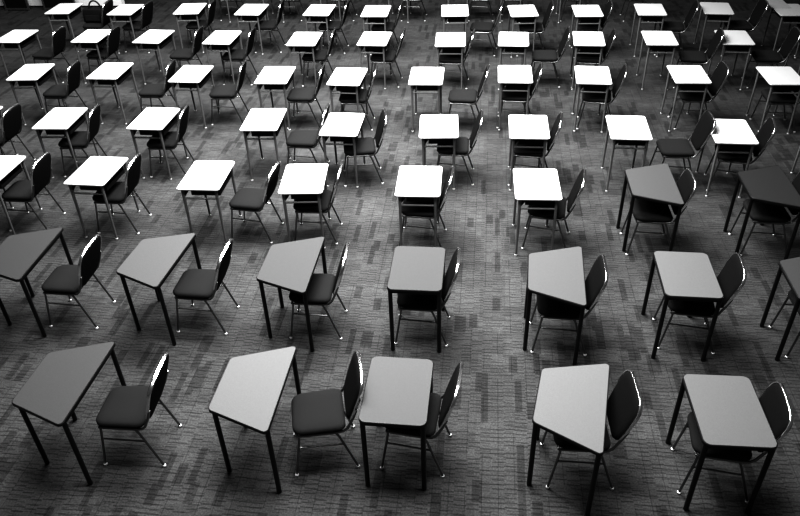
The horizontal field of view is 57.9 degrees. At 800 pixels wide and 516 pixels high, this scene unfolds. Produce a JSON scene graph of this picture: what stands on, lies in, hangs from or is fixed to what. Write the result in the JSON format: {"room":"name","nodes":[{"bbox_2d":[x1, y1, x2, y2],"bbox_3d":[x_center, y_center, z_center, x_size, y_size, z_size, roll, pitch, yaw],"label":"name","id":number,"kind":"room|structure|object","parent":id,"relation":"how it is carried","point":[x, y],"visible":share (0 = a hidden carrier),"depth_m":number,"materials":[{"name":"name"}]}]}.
{"room":"exam hall","nodes":[
{"label":"exam hall","id":0,"kind":"room"},
{"bbox_2d":[0,0,799,515],"bbox_3d":[-0.778,-2.033,11.008,32.000,0.100,24.000,2,36,6],"label":"floor","id":1,"kind":"structure","parent":0,"point":[484,463],"depth_m":7.50,"materials":[{"name":"carpet"}]},
{"bbox_2d":[0,103,35,174],"bbox_3d":[-5.409,-1.643,9.852,0.602,0.892,0.456,3,36,7],"label":"chair","id":2,"kind":"object","parent":1,"relation":"on","point":[11,119],"visible":0.87,"depth_m":9.69,"materials":[{"name":"black plastic"}]},
{"bbox_2d":[0,155,41,234],"bbox_3d":[-4.758,-0.745,8.681,0.486,0.740,0.676,2,36,6],"label":"student desk","id":3,"kind":"object","parent":1,"relation":"on","point":[10,166],"visible":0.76,"depth_m":8.58,"materials":[{"name":"white laminate"}]},
{"bbox_2d":[0,30,46,76],"bbox_3d":[-6.626,-3.540,12.726,0.486,0.740,0.676,2,36,6],"label":"student desk","id":4,"kind":"object","parent":1,"relation":"on","point":[20,39],"visible":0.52,"depth_m":12.49,"materials":[{"name":"laminate"}]},
{"bbox_2d":[2,152,65,231],"bbox_3d":[-4.407,-0.802,8.611,0.602,0.892,0.456,2,35,5],"label":"chair","id":5,"kind":"object","parent":1,"relation":"on","point":[25,191],"visible":0.91,"depth_m":8.49,"materials":[{"name":"grey fabric"}]},
{"bbox_2d":[6,64,65,124],"bbox_3d":[-5.630,-2.546,11.269,0.486,0.740,0.676,0,35,3],"label":"student desk","id":6,"kind":"object","parent":1,"relation":"on","point":[35,75],"visible":0.8,"depth_m":11.01,"materials":[{"name":"laminate"}]},
{"bbox_2d":[0,227,73,337],"bbox_3d":[-3.692,0.239,7.234,0.500,0.742,0.892,1,35,5],"label":"table","id":7,"kind":"object","parent":1,"relation":"on","point":[19,253],"visible":0.91,"depth_m":7.04,"materials":[{"name":"grey laminate"}]},
{"bbox_2d":[32,26,69,82],"bbox_3d":[-6.068,-3.555,12.585,0.602,0.892,0.456,3,36,8],"label":"chair","id":8,"kind":"object","parent":1,"relation":"on","point":[58,38],"visible":0.86,"depth_m":12.44,"materials":[{"name":"grey fabric"}]},
{"bbox_2d":[44,3,85,51],"bbox_3d":[-6.397,-4.461,14.013,0.486,0.740,0.676,1,35,4],"label":"student desk","id":9,"kind":"object","parent":1,"relation":"on","point":[65,11],"visible":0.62,"depth_m":13.74,"materials":[{"name":"laminate"}]},
{"bbox_2d":[32,107,98,177],"bbox_3d":[-4.497,-1.560,9.818,0.486,0.740,0.676,1,35,4],"label":"student desk","id":10,"kind":"object","parent":1,"relation":"on","point":[64,121],"visible":0.79,"depth_m":9.55,"materials":[{"name":"laminate"}]},
{"bbox_2d":[43,60,89,113],"bbox_3d":[-5.173,-2.566,11.141,0.602,0.892,0.456,1,35,5],"label":"chair","id":11,"kind":"object","parent":1,"relation":"on","point":[73,74],"visible":0.84,"depth_m":11.01,"materials":[{"name":"grey fabric"}]},
{"bbox_2d":[12,341,125,485],"bbox_3d":[-2.604,1.228,5.780,0.500,0.742,0.892,3,36,7],"label":"table","id":12,"kind":"object","parent":1,"relation":"on","point":[52,393],"visible":0.85,"depth_m":5.54,"materials":[{"name":"grey laminate"}]},
{"bbox_2d":[41,234,115,328],"bbox_3d":[-3.198,0.210,7.117,0.602,0.892,0.456,2,36,6],"label":"chair","id":13,"kind":"object","parent":1,"relation":"on","point":[69,280],"visible":1,"depth_m":7.00,"materials":[{"name":"grey fabric"}]},
{"bbox_2d":[58,104,107,176],"bbox_3d":[-4.269,-1.591,9.717,0.602,0.892,0.456,-2,35,1],"label":"chair","id":14,"kind":"object","parent":1,"relation":"on","point":[82,139],"visible":0.82,"depth_m":9.59,"materials":[{"name":"black plastic"}]},
{"bbox_2d":[71,29,118,83],"bbox_3d":[-5.261,-3.510,12.610,0.486,0.740,0.676,2,36,6],"label":"student desk","id":15,"kind":"object","parent":1,"relation":"on","point":[90,38],"visible":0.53,"depth_m":12.32,"materials":[{"name":"laminate"}]},
{"bbox_2d":[64,156,139,238],"bbox_3d":[-3.490,-0.713,8.567,0.486,0.740,0.676,3,36,7],"label":"student desk","id":16,"kind":"object","parent":1,"relation":"on","point":[99,173],"visible":0.98,"depth_m":8.32,"materials":[{"name":"laminate"}]},
{"bbox_2d":[86,25,120,74],"bbox_3d":[-5.099,-3.539,12.510,0.602,0.892,0.456,3,36,8],"label":"chair","id":17,"kind":"object","parent":1,"relation":"on","point":[113,37],"visible":0.77,"depth_m":12.37,"materials":[{"name":"grey fabric"}]},
{"bbox_2d":[86,62,142,123],"bbox_3d":[-4.391,-2.549,11.206,0.486,0.740,0.676,2,36,6],"label":"student desk","id":18,"kind":"object","parent":1,"relation":"on","point":[108,73],"visible":0.9,"depth_m":10.97,"materials":[{"name":"laminate"}]},
{"bbox_2d":[92,153,151,233],"bbox_3d":[-3.299,-0.773,8.510,0.602,0.892,0.456,1,35,4],"label":"chair","id":19,"kind":"object","parent":1,"relation":"on","point":[118,193],"visible":0.92,"depth_m":8.38,"materials":[{"name":"grey fabric"}]},
{"bbox_2d":[106,4,147,53],"bbox_3d":[-5.148,-4.376,13.824,0.486,0.740,0.676,2,36,6],"label":"student desk","id":20,"kind":"object","parent":1,"relation":"on","point":[126,12],"visible":0.71,"depth_m":13.53,"materials":[{"name":"laminate"}]},
{"bbox_2d":[122,0,153,52],"bbox_3d":[-4.945,-4.402,13.718,0.602,0.892,0.456,5,36,10],"label":"chair","id":21,"kind":"object","parent":1,"relation":"on","point":[147,9],"visible":0.91,"depth_m":13.58,"materials":[{"name":"grey fabric"}]},
{"bbox_2d":[96,352,181,466],"bbox_3d":[-2.076,1.174,5.697,0.602,0.892,0.456,0,35,4],"label":"chair","id":22,"kind":"object","parent":1,"relation":"on","point":[131,408],"visible":1,"depth_m":5.60,"materials":[{"name":"grey fabric"}]},
{"bbox_2d":[132,30,179,84],"bbox_3d":[-4.162,-3.459,12.477,0.486,0.740,0.676,4,36,9],"label":"student desk","id":23,"kind":"object","parent":1,"relation":"on","point":[151,39],"visible":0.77,"depth_m":12.23,"materials":[{"name":"laminate"}]},
{"bbox_2d":[126,107,188,179],"bbox_3d":[-3.220,-1.536,9.713,0.486,0.740,0.676,3,36,7],"label":"student desk","id":24,"kind":"object","parent":1,"relation":"on","point":[153,120],"visible":0.91,"depth_m":9.45,"materials":[{"name":"laminate"}]},
{"bbox_2d":[116,233,201,345],"bbox_3d":[-2.332,0.289,7.089,0.500,0.742,0.892,4,36,9],"label":"table","id":25,"kind":"object","parent":1,"relation":"on","point":[151,262],"visible":0.9,"depth_m":6.85,"materials":[{"name":"grey laminate"}]},
{"bbox_2d":[138,59,181,112],"bbox_3d":[-3.684,-2.560,11.052,0.602,0.892,0.456,1,35,4],"label":"chair","id":26,"kind":"object","parent":1,"relation":"on","point":[156,90],"visible":0.83,"depth_m":10.92,"materials":[{"name":"grey fabric"}]},
{"bbox_2d":[147,104,194,177],"bbox_3d":[-3.059,-1.568,9.618,0.602,0.892,0.456,0,35,3],"label":"chair","id":27,"kind":"object","parent":1,"relation":"on","point":[171,139],"visible":0.83,"depth_m":9.49,"materials":[{"name":"black plastic"}]},
{"bbox_2d":[170,26,202,67],"bbox_3d":[-3.622,-3.475,12.340,0.602,0.892,0.456,2,36,6],"label":"chair","id":28,"kind":"object","parent":1,"relation":"on","point":[182,53],"visible":0.77,"depth_m":12.20,"materials":[{"name":"black fabric"}]},
{"bbox_2d":[173,3,210,52],"bbox_3d":[-3.914,-4.367,13.745,0.486,0.740,0.676,0,35,3],"label":"student desk","id":29,"kind":"object","parent":1,"relation":"on","point":[187,11],"visible":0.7,"depth_m":13.46,"materials":[{"name":"laminate"}]},
{"bbox_2d":[168,65,219,127],"bbox_3d":[-3.101,-2.450,10.997,0.486,0.740,0.676,3,36,7],"label":"student desk","id":30,"kind":"object","parent":1,"relation":"on","point":[187,76],"visible":0.88,"depth_m":10.74,"materials":[{"name":"laminate"}]},
{"bbox_2d":[173,238,238,334],"bbox_3d":[-1.883,0.252,6.987,0.602,0.892,0.456,2,36,6],"label":"chair","id":31,"kind":"object","parent":1,"relation":"on","point":[194,284],"visible":1,"depth_m":6.89,"materials":[{"name":"grey fabric"}]},
{"bbox_2d":[177,160,241,244],"bbox_3d":[-2.177,-0.642,8.396,0.486,0.740,0.676,2,35,5],"label":"student desk","id":32,"kind":"object","parent":1,"relation":"on","point":[205,178],"visible":0.84,"depth_m":8.14,"materials":[{"name":"laminate"}]},
{"bbox_2d":[202,30,245,85],"bbox_3d":[-2.964,-3.397,12.325,0.486,0.740,0.676,3,36,7],"label":"student desk","id":33,"kind":"object","parent":1,"relation":"on","point":[220,40],"visible":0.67,"depth_m":12.04,"materials":[{"name":"laminate"}]},
{"bbox_2d":[209,60,248,124],"bbox_3d":[-2.580,-2.512,10.924,0.602,0.892,0.456,0,35,3],"label":"chair","id":34,"kind":"object","parent":1,"relation":"on","point":[219,92],"visible":0.96,"depth_m":10.81,"materials":[{"name":"black plastic"}]},
{"bbox_2d":[222,27,258,84],"bbox_3d":[-2.708,-3.424,12.217,0.602,0.892,0.456,2,36,6],"label":"chair","id":35,"kind":"object","parent":1,"relation":"on","point":[240,55],"visible":0.91,"depth_m":12.10,"materials":[{"name":"grey fabric"}]},
{"bbox_2d":[234,4,271,54],"bbox_3d":[-2.728,-4.293,13.576,0.486,0.740,0.676,3,36,7],"label":"student desk","id":36,"kind":"object","parent":1,"relation":"on","point":[252,13],"visible":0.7,"depth_m":13.29,"materials":[{"name":"laminate"}]},
{"bbox_2d":[208,346,300,493],"bbox_3d":[-1.110,1.253,5.663,0.500,0.742,0.892,2,36,7],"label":"table","id":37,"kind":"object","parent":1,"relation":"on","point":[248,393],"visible":0.88,"depth_m":5.42,"materials":[{"name":"grey laminate"}]},
{"bbox_2d":[229,160,283,243],"bbox_3d":[-1.649,-0.670,8.275,0.602,0.892,0.456,5,36,9],"label":"chair","id":38,"kind":"object","parent":1,"relation":"on","point":[245,199],"visible":0.94,"depth_m":8.17,"materials":[{"name":"grey fabric"}]},
{"bbox_2d":[240,108,290,180],"bbox_3d":[-1.752,-1.500,9.582,0.486,0.740,0.676,1,35,4],"label":"student desk","id":39,"kind":"object","parent":1,"relation":"on","point":[260,121],"visible":0.94,"depth_m":9.32,"materials":[{"name":"laminate"}]},
{"bbox_2d":[254,66,298,129],"bbox_3d":[-1.822,-2.394,10.847,0.486,0.740,0.676,2,35,5],"label":"student desk","id":40,"kind":"object","parent":1,"relation":"on","point":[272,77],"visible":0.79,"depth_m":10.58,"materials":[{"name":"laminate"}]},
{"bbox_2d":[256,237,326,351],"bbox_3d":[-1.016,0.340,6.946,0.500,0.742,0.892,2,36,6],"label":"table","id":41,"kind":"object","parent":1,"relation":"on","point":[289,266],"visible":0.95,"depth_m":6.71,"materials":[{"name":"grey laminate"}]},
{"bbox_2d":[278,163,330,248],"bbox_3d":[-1.058,-0.590,8.261,0.486,0.740,0.676,-1,35,2],"label":"student desk","id":42,"kind":"object","parent":1,"relation":"on","point":[300,181],"visible":0.87,"depth_m":7.99,"materials":[{"name":"laminate"}]},
{"bbox_2d":[286,32,324,87],"bbox_3d":[-1.560,-3.314,12.131,0.486,0.740,0.676,2,36,6],"label":"student desk","id":43,"kind":"object","parent":1,"relation":"on","point":[302,41],"visible":0.77,"depth_m":11.83,"materials":[{"name":"laminate"}]},
{"bbox_2d":[287,63,324,128],"bbox_3d":[-1.386,-2.414,10.721,0.602,0.892,0.456,1,35,5],"label":"chair","id":44,"kind":"object","parent":1,"relation":"on","point":[300,95],"visible":0.86,"depth_m":10.61,"materials":[{"name":"grey fabric"}]},
{"bbox_2d":[286,103,329,163],"bbox_3d":[-1.207,-1.568,9.518,0.602,0.892,0.456,2,36,6],"label":"chair","id":45,"kind":"object","parent":1,"relation":"on","point":[305,139],"visible":0.79,"depth_m":9.40,"materials":[{"name":"grey fabric"}]},
{"bbox_2d":[293,160,343,244],"bbox_3d":[-0.920,-0.645,8.200,0.602,0.892,0.456,1,35,4],"label":"chair","id":46,"kind":"object","parent":1,"relation":"on","point":[328,196],"visible":0.81,"depth_m":8.07,"materials":[{"name":"grey fabric"}]},
{"bbox_2d":[289,241,348,339],"bbox_3d":[-0.764,0.292,6.870,0.602,0.892,0.456,1,35,4],"label":"chair","id":47,"kind":"object","parent":1,"relation":"on","point":[321,287],"visible":0.88,"depth_m":6.75,"materials":[{"name":"grey fabric"}]},
{"bbox_2d":[302,4,336,55],"bbox_3d":[-1.457,-4.229,13.415,0.486,0.740,0.676,3,36,8],"label":"student desk","id":48,"kind":"object","parent":1,"relation":"on","point":[316,12],"visible":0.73,"depth_m":13.12,"materials":[{"name":"laminate"}]},
{"bbox_2d":[291,350,363,476],"bbox_3d":[-0.567,1.186,5.598,0.602,0.892,0.456,-6,36,-6],"label":"chair","id":49,"kind":"object","parent":1,"relation":"on","point":[316,413],"visible":1,"depth_m":5.50,"materials":[{"name":"grey fabric"}]},
{"bbox_2d":[319,113,364,187],"bbox_3d":[-0.717,-1.399,9.384,0.486,0.740,0.676,2,36,6],"label":"student desk","id":50,"kind":"object","parent":1,"relation":"on","point":[340,127],"visible":0.91,"depth_m":9.11,"materials":[{"name":"laminate"}]},
{"bbox_2d":[326,67,367,132],"bbox_3d":[-0.750,-2.337,10.708,0.486,0.740,0.676,4,36,8],"label":"student desk","id":51,"kind":"object","parent":1,"relation":"on","point":[344,79],"visible":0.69,"depth_m":10.41,"materials":[{"name":"laminate"}]},
{"bbox_2d":[339,64,377,130],"bbox_3d":[-0.612,-2.372,10.620,0.602,0.892,0.456,0,35,4],"label":"chair","id":52,"kind":"object","parent":1,"relation":"on","point":[345,99],"visible":0.84,"depth_m":10.49,"materials":[{"name":"grey fabric"}]},
{"bbox_2d":[343,108,386,186],"bbox_3d":[-0.455,-1.431,9.284,0.602,0.892,0.456,-5,35,-4],"label":"chair","id":53,"kind":"object","parent":1,"relation":"on","point":[365,146],"visible":0.97,"depth_m":9.16,"materials":[{"name":"grey fabric"}]},
{"bbox_2d":[357,31,391,88],"bbox_3d":[-0.401,-3.287,12.029,0.486,0.740,0.676,3,36,8],"label":"student desk","id":54,"kind":"object","parent":1,"relation":"on","point":[372,41],"visible":0.96,"depth_m":11.74,"materials":[{"name":"laminate"}]},
{"bbox_2d":[360,5,390,56],"bbox_3d":[-0.419,-4.157,13.258,0.486,0.740,0.676,2,36,6],"label":"student desk","id":55,"kind":"object","parent":1,"relation":"on","point":[374,13],"visible":0.69,"depth_m":12.94,"materials":[{"name":"laminate"}]},
{"bbox_2d":[359,356,433,490],"bbox_3d":[-0.007,1.273,5.575,0.490,0.742,0.684,2,36,7],"label":"rectangular table","id":56,"kind":"object","parent":1,"relation":"on","point":[397,391],"visible":0.93,"depth_m":5.32,"materials":[{"name":"grey laminate"}]},
{"bbox_2d":[387,246,445,352],"bbox_3d":[0.170,0.388,6.814,0.490,0.742,0.684,2,36,6],"label":"rectangular table","id":57,"kind":"object","parent":1,"relation":"on","point":[414,269],"visible":0.9,"depth_m":6.56,"materials":[{"name":"grey laminate"}]},
{"bbox_2d":[395,166,442,246],"bbox_3d":[0.222,-0.548,8.132,0.486,0.740,0.676,1,35,5],"label":"student desk","id":58,"kind":"object","parent":1,"relation":"on","point":[414,183],"visible":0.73,"depth_m":7.85,"materials":[{"name":"laminate"}]},
{"bbox_2d":[380,361,463,477],"bbox_3d":[0.164,1.195,5.545,0.602,0.892,0.456,5,36,10],"label":"chair","id":59,"kind":"object","parent":1,"relation":"on","point":[450,396],"visible":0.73,"depth_m":5.40,"materials":[{"name":"grey fabric"}]},
{"bbox_2d":[408,67,444,131],"bbox_3d":[0.396,-2.327,10.632,0.486,0.740,0.676,2,36,6],"label":"student desk","id":60,"kind":"object","parent":1,"relation":"on","point":[421,78],"visible":0.88,"depth_m":10.36,"materials":[{"name":"laminate"}]},
{"bbox_2d":[399,165,454,246],"bbox_3d":[0.292,-0.580,8.042,0.602,0.892,0.456,3,36,8],"label":"chair","id":61,"kind":"object","parent":1,"relation":"on","point":[425,212],"visible":0.62,"depth_m":7.90,"materials":[{"name":"grey fabric"}]},
{"bbox_2d":[395,247,459,346],"bbox_3d":[0.252,0.339,6.748,0.602,0.892,0.456,2,36,6],"label":"chair","id":62,"kind":"object","parent":1,"relation":"on","point":[412,302],"visible":0.68,"depth_m":6.60,"materials":[{"name":"grey fabric"}]},
{"bbox_2d":[419,114,458,189],"bbox_3d":[0.498,-1.352,9.252,0.486,0.740,0.676,0,35,3],"label":"student desk","id":63,"kind":"object","parent":1,"relation":"on","point":[435,128],"visible":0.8,"depth_m":8.96,"materials":[{"name":"laminate"}]},
{"bbox_2d":[435,32,465,88],"bbox_3d":[0.828,-3.229,11.881,0.486,0.740,0.676,1,35,5],"label":"student desk","id":64,"kind":"object","parent":1,"relation":"on","point":[446,41],"visible":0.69,"depth_m":11.56,"materials":[{"name":"laminate"}]},
{"bbox_2d":[441,4,468,50],"bbox_3d":[0.992,-4.125,13.136,0.486,0.740,0.676,0,35,3],"label":"student desk","id":65,"kind":"object","parent":1,"relation":"on","point":[453,13],"visible":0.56,"depth_m":12.81,"materials":[{"name":"laminate"}]},
{"bbox_2d":[437,109,482,185],"bbox_3d":[0.743,-1.425,9.209,0.602,0.892,0.456,2,35,5],"label":"chair","id":66,"kind":"object","parent":1,"relation":"on","point":[462,143],"visible":0.81,"depth_m":9.07,"materials":[{"name":"grey fabric"}]},
{"bbox_2d":[448,64,489,120],"bbox_3d":[0.977,-2.341,10.489,0.602,0.892,0.456,3,36,8],"label":"chair","id":67,"kind":"object","parent":1,"relation":"on","point":[456,96],"visible":0.79,"depth_m":10.37,"materials":[{"name":"grey fabric"}]},
{"bbox_2d":[498,32,528,89],"bbox_3d":[1.833,-3.212,11.803,0.486,0.740,0.676,3,36,8],"label":"student desk","id":68,"kind":"object","parent":1,"relation":"on","point":[509,41],"visible":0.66,"depth_m":11.48,"materials":[{"name":"laminate"}]},
{"bbox_2d":[498,65,532,129],"bbox_3d":[1.660,-2.342,10.584,0.486,0.740,0.676,2,36,6],"label":"student desk","id":69,"kind":"object","parent":1,"relation":"on","point":[510,76],"visible":0.87,"depth_m":10.29,"materials":[{"name":"laminate"}]},
{"bbox_2d":[496,62,542,127],"bbox_3d":[1.731,-2.373,10.493,0.602,0.892,0.456,4,36,8],"label":"chair","id":70,"kind":"object","parent":1,"relation":"on","point":[518,97],"visible":0.66,"depth_m":10.35,"materials":[{"name":"grey fabric"}]},
{"bbox_2d":[507,5,538,57],"bbox_3d":[2.181,-4.074,12.998,0.486,0.740,0.676,-1,35,2],"label":"student desk","id":71,"kind":"object","parent":1,"relation":"on","point":[520,13],"visible":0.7,"depth_m":12.68,"materials":[{"name":"laminate"}]},
{"bbox_2d":[508,115,549,190],"bbox_3d":[1.603,-1.328,9.157,0.486,0.740,0.676,2,36,6],"label":"student desk","id":72,"kind":"object","parent":1,"relation":"on","point":[523,129],"visible":0.84,"depth_m":8.87,"materials":[{"name":"laminate"}]},
{"bbox_2d":[508,112,562,185],"bbox_3d":[1.698,-1.386,9.102,0.602,0.892,0.456,5,36,10],"label":"chair","id":73,"kind":"object","parent":1,"relation":"on","point":[518,152],"visible":0.62,"depth_m":8.95,"materials":[{"name":"grey fabric"}]},
{"bbox_2d":[512,168,561,255],"bbox_3d":[1.483,-0.502,7.999,0.486,0.740,0.676,1,35,5],"label":"student desk","id":74,"kind":"object","parent":1,"relation":"on","point":[532,186],"visible":0.88,"depth_m":7.73,"materials":[{"name":"laminate"}]},
{"bbox_2d":[531,26,570,87],"bbox_3d":[2.410,-3.271,11.722,0.602,0.892,0.456,2,36,7],"label":"chair","id":75,"kind":"object","parent":1,"relation":"on","point":[545,56],"visible":0.9,"depth_m":11.60,"materials":[{"name":"grey fabric"}]},
{"bbox_2d":[521,167,585,248],"bbox_3d":[1.681,-0.556,7.932,0.602,0.892,0.456,6,36,12],"label":"chair","id":76,"kind":"object","parent":1,"relation":"on","point":[579,184],"visible":0.87,"depth_m":7.80,"materials":[{"name":"grey fabric"}]},
{"bbox_2d":[523,246,586,365],"bbox_3d":[1.407,0.432,6.684,0.500,0.742,0.892,4,36,8],"label":"table","id":77,"kind":"object","parent":1,"relation":"on","point":[557,274],"visible":0.88,"depth_m":6.44,"materials":[{"name":"grey laminate"}]},
{"bbox_2d":[527,363,609,515],"bbox_3d":[1.250,1.325,5.433,0.500,0.742,0.892,8,37,14],"label":"table","id":78,"kind":"object","parent":1,"relation":"on","point":[571,402],"visible":1,"depth_m":5.19,"materials":[{"name":"grey laminate"}]},
{"bbox_2d":[529,254,607,355],"bbox_3d":[1.517,0.403,6.588,0.602,0.892,0.456,2,36,6],"label":"chair","id":79,"kind":"object","parent":1,"relation":"on","point":[596,280],"visible":0.66,"depth_m":6.44,"materials":[{"name":"grey fabric"}]},
{"bbox_2d":[569,5,603,57],"bbox_3d":[3.292,-4.034,12.882,0.486,0.740,0.676,1,35,5],"label":"student desk","id":80,"kind":"object","parent":1,"relation":"on","point":[584,13],"visible":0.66,"depth_m":12.57,"materials":[{"name":"laminate"}]},
{"bbox_2d":[570,31,605,89],"bbox_3d":[3.006,-3.190,11.707,0.486,0.740,0.676,4,36,8],"label":"student desk","id":81,"kind":"object","parent":1,"relation":"on","point":[586,41],"visible":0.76,"depth_m":11.40,"materials":[{"name":"laminate"}]},
{"bbox_2d":[540,369,642,490],"bbox_3d":[1.401,1.260,5.386,0.602,0.892,0.456,0,35,3],"label":"chair","id":82,"kind":"object","parent":1,"relation":"on","point":[625,403],"visible":0.48,"depth_m":5.22,"materials":[{"name":"grey fabric"}]},
{"bbox_2d":[572,66,611,132],"bbox_3d":[2.744,-2.296,10.460,0.486,0.740,0.676,4,36,8],"label":"student desk","id":83,"kind":"object","parent":1,"relation":"on","point":[587,77],"visible":1,"depth_m":10.19,"materials":[{"name":"laminate"}]},
{"bbox_2d":[576,63,627,129],"bbox_3d":[2.883,-2.323,10.360,0.602,0.892,0.456,6,36,11],"label":"chair","id":84,"kind":"object","parent":1,"relation":"on","point":[594,98],"visible":0.73,"depth_m":10.23,"materials":[{"name":"grey fabric"}]},
{"bbox_2d":[601,115,652,191],"bbox_3d":[2.802,-1.301,9.053,0.486,0.740,0.676,3,36,7],"label":"student desk","id":85,"kind":"object","parent":1,"relation":"on","point":[622,129],"visible":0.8,"depth_m":8.78,"materials":[{"name":"laminate"}]},
{"bbox_2d":[630,3,666,56],"bbox_3d":[4.373,-4.036,12.825,0.486,0.740,0.676,3,36,7],"label":"student desk","id":86,"kind":"object","parent":1,"relation":"on","point":[647,12],"visible":0.88,"depth_m":12.54,"materials":[{"name":"laminate"}]},
{"bbox_2d":[616,163,684,251],"bbox_3d":[2.703,-0.507,7.938,0.500,0.742,0.892,2,36,6],"label":"table","id":87,"kind":"object","parent":1,"relation":"on","point":[654,183],"visible":0.83,"depth_m":7.70,"materials":[{"name":"grey laminate"}]},
{"bbox_2d":[636,31,678,89],"bbox_3d":[4.105,-3.174,11.624,0.486,0.740,0.676,3,36,7],"label":"student desk","id":88,"kind":"object","parent":1,"relation":"on","point":[664,41],"visible":0.97,"depth_m":11.34,"materials":[{"name":"laminate"}]},
{"bbox_2d":[620,168,696,254],"bbox_3d":[2.774,-0.510,7.809,0.602,0.892,0.456,2,36,6],"label":"chair","id":89,"kind":"object","parent":1,"relation":"on","point":[644,211],"visible":0.72,"depth_m":7.68,"materials":[{"name":"grey fabric"}]},
{"bbox_2d":[641,251,723,361],"bbox_3d":[2.551,0.438,6.613,0.490,0.742,0.684,3,36,7],"label":"rectangular table","id":90,"kind":"object","parent":1,"relation":"on","point":[683,276],"visible":0.92,"depth_m":6.37,"materials":[{"name":"grey laminate"}]},
{"bbox_2d":[649,110,715,170],"bbox_3d":[3.478,-1.365,8.976,0.602,0.892,0.456,1,35,5],"label":"chair","id":91,"kind":"object","parent":1,"relation":"on","point":[676,148],"visible":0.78,"depth_m":8.85,"materials":[{"name":"grey fabric"}]},
{"bbox_2d":[660,65,711,131],"bbox_3d":[4.065,-2.284,10.372,0.486,0.740,0.676,2,36,6],"label":"student desk","id":92,"kind":"object","parent":1,"relation":"on","point":[684,76],"visible":0.88,"depth_m":10.10,"materials":[{"name":"laminate"}]},
{"bbox_2d":[671,27,723,87],"bbox_3d":[4.710,-3.184,11.474,0.602,0.892,0.456,6,36,11],"label":"chair","id":93,"kind":"object","parent":1,"relation":"on","point":[686,57],"visible":0.8,"depth_m":11.34,"materials":[{"name":"grey fabric"}]},
{"bbox_2d":[668,61,729,129],"bbox_3d":[4.239,-2.326,10.290,0.602,0.892,0.456,1,35,5],"label":"chair","id":94,"kind":"object","parent":1,"relation":"on","point":[721,72],"visible":0.74,"depth_m":10.15,"materials":[{"name":"black plastic"}]},
{"bbox_2d":[652,252,746,354],"bbox_3d":[2.694,0.377,6.561,0.602,0.892,0.456,5,36,10],"label":"chair","id":95,"kind":"object","parent":1,"relation":"on","point":[732,277],"visible":0.65,"depth_m":6.40,"materials":[{"name":"grey fabric"}]},
{"bbox_2d":[693,2,733,55],"bbox_3d":[5.506,-4.036,12.763,0.486,0.740,0.676,5,36,10],"label":"student desk","id":96,"kind":"object","parent":1,"relation":"on","point":[713,10],"visible":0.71,"depth_m":12.47,"materials":[{"name":"laminate"}]},
{"bbox_2d":[666,374,777,514],"bbox_3d":[2.325,1.365,5.318,0.490,0.742,0.684,2,35,5],"label":"rectangular table","id":97,"kind":"object","parent":1,"relation":"on","point":[728,412],"visible":1,"depth_m":5.08,"materials":[{"name":"grey laminate"}]},
{"bbox_2d":[696,119,758,197],"bbox_3d":[3.977,-1.223,8.880,0.486,0.740,0.676,3,36,7],"label":"student desk","id":98,"kind":"object","parent":1,"relation":"on","point":[731,134],"visible":0.85,"depth_m":8.58,"materials":[{"name":"laminate"}]},
{"bbox_2d":[707,30,755,89],"bbox_3d":[5.244,-3.155,11.536,0.486,0.740,0.676,4,36,8],"label":"student desk","id":99,"kind":"object","parent":1,"relation":"on","point":[733,40],"visible":0.77,"depth_m":11.22,"materials":[{"name":"laminate"}]},
{"bbox_2d":[671,381,793,503],"bbox_3d":[2.391,1.301,5.275,0.602,0.892,0.456,5,36,10],"label":"chair","id":100,"kind":"object","parent":1,"relation":"on","point":[774,400],"visible":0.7,"depth_m":5.11,"materials":[{"name":"grey fabric"}]},
{"bbox_2d":[704,117,776,190],"bbox_3d":[4.129,-1.278,8.817,0.602,0.892,0.456,7,36,13],"label":"chair","id":101,"kind":"object","parent":1,"relation":"on","point":[767,131],"visible":0.61,"depth_m":8.66,"materials":[{"name":"black plastic"}]},
{"bbox_2d":[723,0,768,54],"bbox_3d":[5.968,-4.054,12.634,0.602,0.892,0.456,2,36,6],"label":"chair","id":102,"kind":"object","parent":1,"relation":"on","point":[761,7],"visible":0.7,"depth_m":12.48,"materials":[{"name":"black plastic"}]},
{"bbox_2d":[723,165,799,259],"bbox_3d":[3.885,-0.466,7.815,0.500,0.742,0.892,2,36,6],"label":"table","id":103,"kind":"object","parent":1,"relation":"on","point":[771,185],"visible":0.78,"depth_m":7.59,"materials":[{"name":"grey laminate"}]},
{"bbox_2d":[728,171,799,255],"bbox_3d":[3.980,-0.503,7.733,0.602,0.892,0.456,1,35,5],"label":"chair","id":104,"kind":"object","parent":1,"relation":"on","point":[763,213],"visible":0.7,"depth_m":7.64,"materials":[{"name":"black plastic"}]},
{"bbox_2d":[741,26,799,87],"bbox_3d":[5.838,-3.167,11.389,0.602,0.892,0.456,5,36,9],"label":"chair","id":105,"kind":"object","parent":1,"relation":"on","point":[793,37],"visible":0.84,"depth_m":11.26,"materials":[{"name":"black plastic"}]},
{"bbox_2d":[746,66,799,133],"bbox_3d":[5.281,-2.229,10.227,0.486,0.740,0.676,2,36,6],"label":"student desk","id":106,"kind":"object","parent":1,"relation":"on","point":[779,78],"visible":0.91,"depth_m":9.98,"materials":[{"name":"laminate"}]},
{"bbox_2d":[750,74,799,132],"bbox_3d":[5.377,-2.261,10.136,0.602,0.892,0.456,2,36,6],"label":"chair","id":107,"kind":"object","parent":1,"relation":"on","point":[775,99],"visible":0.73,"depth_m":10.06,"materials":[{"name":"black plastic"}]},
{"bbox_2d":[760,257,799,360],"bbox_3d":[3.634,0.491,6.479,0.500,0.742,0.892,2,36,6],"label":"table","id":108,"kind":"object","parent":1,"relation":"on","point":[790,268],"visible":1,"depth_m":6.41,"materials":[{"name":"grey laminate"}]},
{"bbox_2d":[761,4,799,57],"bbox_3d":[6.668,-3.944,12.570,0.486,0.740,0.676,3,36,7],"label":"student desk","id":109,"kind":"object","parent":1,"relation":"on","point":[791,15],"visible":0.8,"depth_m":12.30,"materials":[{"name":"metal"}]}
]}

